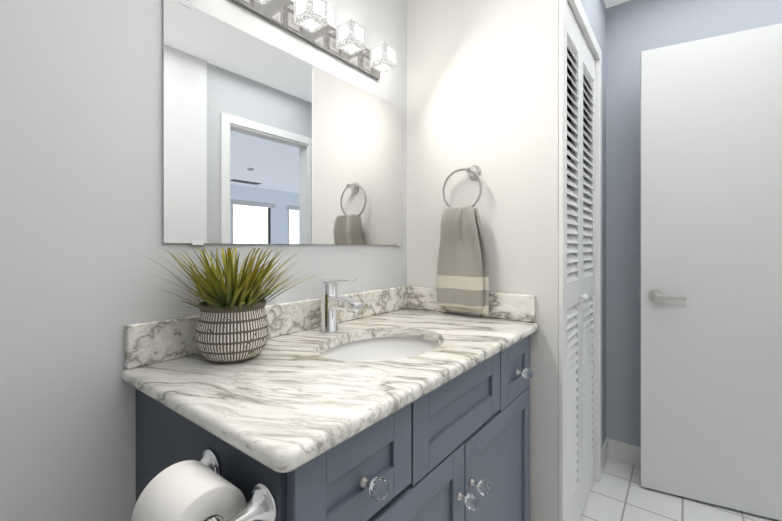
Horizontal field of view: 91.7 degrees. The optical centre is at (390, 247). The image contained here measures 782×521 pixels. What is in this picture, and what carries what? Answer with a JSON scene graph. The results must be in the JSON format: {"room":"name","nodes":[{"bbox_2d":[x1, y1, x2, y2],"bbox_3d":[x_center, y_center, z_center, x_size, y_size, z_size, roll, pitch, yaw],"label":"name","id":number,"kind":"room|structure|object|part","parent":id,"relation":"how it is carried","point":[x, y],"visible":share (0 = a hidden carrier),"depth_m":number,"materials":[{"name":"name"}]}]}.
{"room":"bathroom","nodes":[
{"label":"bathroom","id":0,"kind":"room"},
{"bbox_2d":[0,0,406,520],"bbox_3d":[-0.887,-0.080,0.492,0.100,2.420,3.000,0,0,38],"label":"wall","id":1,"kind":"structure","parent":0,"point":[81,157],"depth_m":0.77,"materials":[{"name":"white paint"}]},
{"bbox_2d":[125,286,407,368],"bbox_3d":[-0.250,0.213,1.217,0.020,0.093,1.031,0,0,38],"label":"backsplash","id":2,"kind":"structure","parent":1,"relation":"attached to","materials":[{"name":"stone"}]},
{"bbox_2d":[163,0,401,245],"bbox_3d":[-0.240,-0.298,1.242,0.007,0.585,0.929,0,0,38],"label":"mirror","id":3,"kind":"object","parent":1,"relation":"attached to","point":[265,142],"visible":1,"depth_m":1.08,"materials":[{"name":"clear glass"}]},
{"bbox_2d":[232,0,396,79],"bbox_3d":[-0.200,-0.705,1.208,0.110,0.099,0.626,0,0,38],"label":"vanity light","id":4,"kind":"object","parent":1,"relation":"attached to","point":[307,21],"visible":1,"depth_m":1.23,"materials":[{"name":"clear glass"}]},
{"bbox_2d":[407,0,557,520],"bbox_3d":[0.291,-0.081,1.512,0.720,2.420,0.054,0,0,38],"label":"wall","id":5,"kind":"structure","parent":0,"point":[482,84],"depth_m":1.39,"materials":[{"name":"white paint"}]},
{"bbox_2d":[437,165,488,314],"bbox_3d":[0.267,-0.036,1.422,0.202,0.559,0.117,0,0,38],"label":"towel ring","id":6,"kind":"object","parent":5,"relation":"attached to","point":[463,276],"visible":1,"depth_m":1.40,"materials":[{"name":"grey fabric"}]},
{"bbox_3d":[0.302,-0.288,1.433,0.054,0.054,0.056,0,0,38],"label":"ring post","id":7,"kind":"part","parent":6,"relation":"part of","materials":[{"name":"silver metal"}]},
{"bbox_2d":[580,0,605,445],"bbox_3d":[0.839,-0.081,1.715,0.100,2.420,0.936,0,0,38],"label":"wall","id":8,"kind":"structure","parent":0,"point":[603,247],"depth_m":1.99,"materials":[{"name":"grey paint"}]},
{"bbox_2d":[558,0,566,520],"bbox_3d":[0.583,0.087,1.288,0.016,2.085,0.054,0,0,38],"label":"trim","id":9,"kind":"structure","parent":8,"relation":"attached to","point":[562,260],"depth_m":1.27,"materials":[{"name":"white wood"}]},
{"bbox_2d":[567,2,587,520],"bbox_3d":[0.689,0.110,1.445,0.059,2.014,0.318,0,0,38],"label":"closet door","id":10,"kind":"structure","parent":8,"relation":"in","point":[574,296],"depth_m":1.50,"materials":[{"name":"white wood"}]},
{"bbox_3d":[0.678,0.110,1.454,0.030,2.014,0.318,0,0,38],"label":"frame","id":11,"kind":"part","parent":10,"relation":"part of","materials":[{"name":"white wood"}]},
{"bbox_3d":[0.784,0.204,1.544,0.030,0.032,0.032,0,0,38],"label":"knob","id":12,"kind":"part","parent":10,"relation":"part of","materials":[{"name":"white metal"}]},
{"bbox_2d":[567,0,599,59],"bbox_3d":[0.784,-0.928,1.573,0.046,0.055,0.645,0,0,38],"label":"trim","id":13,"kind":"structure","parent":8,"relation":"attached to","point":[578,12],"depth_m":1.57,"materials":[{"name":"white wood"}]},
{"bbox_2d":[581,32,594,514],"bbox_3d":[0.874,0.110,1.708,0.030,2.014,0.318,0,0,38],"label":"closet door","id":14,"kind":"structure","parent":8,"relation":"in","point":[587,330],"depth_m":1.72,"materials":[{"name":"white wood"}]},
{"bbox_2d":[595,49,601,481],"bbox_3d":[0.998,0.086,1.851,0.046,2.085,0.055,0,0,38],"label":"trim","id":15,"kind":"structure","parent":8,"relation":"attached to","point":[598,269],"depth_m":1.82,"materials":[{"name":"white wood"}]},
{"bbox_2d":[602,438,607,471],"bbox_3d":[1.094,1.079,1.955,0.012,0.100,0.222,0,0,38],"label":"baseboard","id":16,"kind":"structure","parent":8,"relation":"attached to","point":[604,451],"depth_m":1.97,"materials":[{"name":"white wood"}]},
{"bbox_2d":[603,0,629,7],"bbox_3d":[0.158,-1.330,0.373,1.900,0.080,4.090,0,0,38],"label":"ceiling","id":17,"kind":"structure","parent":0,"point":[609,3],"depth_m":2.00,"materials":[{"name":"white paint"}]},
{"bbox_2d":[567,0,781,445],"bbox_3d":[1.424,-0.081,1.917,1.780,2.420,0.100,0,0,38],"label":"wall","id":18,"kind":"structure","parent":0,"point":[634,28],"depth_m":1.99,"materials":[{"name":"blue paint"}]},
{"bbox_2d":[606,437,639,465],"bbox_3d":[1.564,1.079,1.740,1.020,0.100,0.012,0,0,38],"label":"baseboard","id":19,"kind":"structure","parent":18,"relation":"attached to","point":[624,451],"depth_m":1.99,"materials":[{"name":"white wood"}]},
{"bbox_2d":[640,23,781,520],"bbox_3d":[1.556,0.102,1.589,0.860,2.030,0.042,0,0,28],"label":"door","id":20,"kind":"structure","parent":18,"relation":"in","point":[711,250],"depth_m":1.65,"materials":[{"name":"white wood"}]},
{"bbox_2d":[648,289,686,302],"bbox_3d":[1.261,0.224,1.744,0.137,0.064,0.142,0,0,28],"label":"door handle","id":21,"kind":"object","parent":20,"relation":"attached to","point":[656,296],"depth_m":1.72,"materials":[{"name":"silver metal"}]},
{"bbox_2d":[579,457,778,520],"bbox_3d":[0.158,1.160,0.375,1.900,0.060,4.090,0,0,38],"label":"floor","id":22,"kind":"structure","parent":0,"point":[618,492],"depth_m":1.66,"materials":[{"name":"tile"}]},
{"bbox_2d":[121,286,538,520],"bbox_3d":[-0.024,0.648,1.052,0.582,0.963,1.057,0,0,38],"label":"bathroom vanity","id":23,"kind":"object","parent":22,"relation":"on","point":[406,403],"visible":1,"depth_m":0.81,"materials":[{"name":"grey stone"}]},
{"bbox_2d":[131,448,276,520],"bbox_3d":[-0.275,0.375,0.533,0.206,0.112,0.124,0,0,38],"label":"toilet paper holder","id":24,"kind":"object","parent":23,"relation":"attached to","point":[202,489],"visible":1,"depth_m":0.51,"materials":[{"name":"white paper"}]},
{"bbox_3d":[-0.321,0.362,0.596,0.056,0.056,0.080,0,0,38],"label":"post","id":25,"kind":"part","parent":24,"relation":"part of","materials":[{"name":"silver metal"}]},
{"bbox_3d":[-0.203,0.362,0.505,0.056,0.056,0.080,0,0,38],"label":"post","id":26,"kind":"part","parent":24,"relation":"part of","materials":[{"name":"silver metal"}]},
{"bbox_2d":[140,248,323,362],"bbox_3d":[-0.321,0.131,0.871,0.272,0.257,0.410,0,0,38],"label":"plant","id":27,"kind":"object","parent":23,"relation":"on","point":[232,325],"visible":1,"depth_m":0.83,"materials":[{"name":"green plant"}]},
{"bbox_3d":[-0.372,0.194,0.896,0.161,0.131,0.161,0,0,38],"label":"pot","id":28,"kind":"part","parent":27,"relation":"part of","materials":[{"name":"ceramic"}]},
{"bbox_2d":[320,278,362,331],"bbox_3d":[-0.153,0.176,1.149,0.154,0.165,0.055,0,0,38],"label":"faucet","id":29,"kind":"object","parent":23,"relation":"on","point":[333,302],"visible":0.98,"depth_m":1.15,"materials":[{"name":"silver metal"}]},
{"bbox_3d":[-0.158,0.101,1.153,0.124,0.015,0.046,0,0,38],"label":"handle","id":30,"kind":"part","parent":29,"relation":"part of","materials":[{"name":"silver metal"}]},
{"bbox_3d":[-0.139,0.171,1.138,0.118,0.048,0.042,0,0,38],"label":"spout","id":31,"kind":"part","parent":29,"relation":"part of","materials":[{"name":"silver metal"}]},
{"bbox_3d":[-0.053,0.377,0.633,0.020,0.162,0.279,0,0,38],"label":"drawer","id":32,"kind":"part","parent":23,"relation":"part of","materials":[{"name":"blue wood"}]},
{"bbox_3d":[-0.038,0.387,0.621,0.018,0.019,0.019,0,0,38],"label":"knob stem","id":33,"kind":"part","parent":23,"relation":"part of","materials":[{"name":"silver metal"}]},
{"bbox_2d":[321,337,439,361],"bbox_3d":[-0.021,0.358,1.043,0.368,0.135,0.464,0,0,38],"label":"sink","id":34,"kind":"object","parent":23,"relation":"in","point":[353,349],"depth_m":1.21,"materials":[{"name":"white ceramic"}]},
{"bbox_3d":[0.016,0.748,0.723,0.020,0.548,0.504,0,0,38],"label":"door","id":35,"kind":"part","parent":23,"relation":"part of","materials":[{"name":"blue wood"}]},
{"bbox_3d":[0.167,0.585,0.886,0.018,0.019,0.019,0,0,38],"label":"knob stem","id":36,"kind":"part","parent":23,"relation":"part of","materials":[{"name":"silver metal"}]},
{"bbox_3d":[0.207,0.585,0.939,0.018,0.019,0.019,0,0,38],"label":"knob stem","id":37,"kind":"part","parent":23,"relation":"part of","materials":[{"name":"silver metal"}]},
{"bbox_3d":[0.323,0.751,1.121,0.020,0.542,0.490,0,0,38],"label":"door","id":38,"kind":"part","parent":23,"relation":"part of","materials":[{"name":"blue wood"}]},
{"bbox_3d":[0.392,0.386,1.210,0.020,0.180,0.265,0,0,38],"label":"drawer","id":39,"kind":"part","parent":23,"relation":"part of","materials":[{"name":"blue wood"}]}
]}

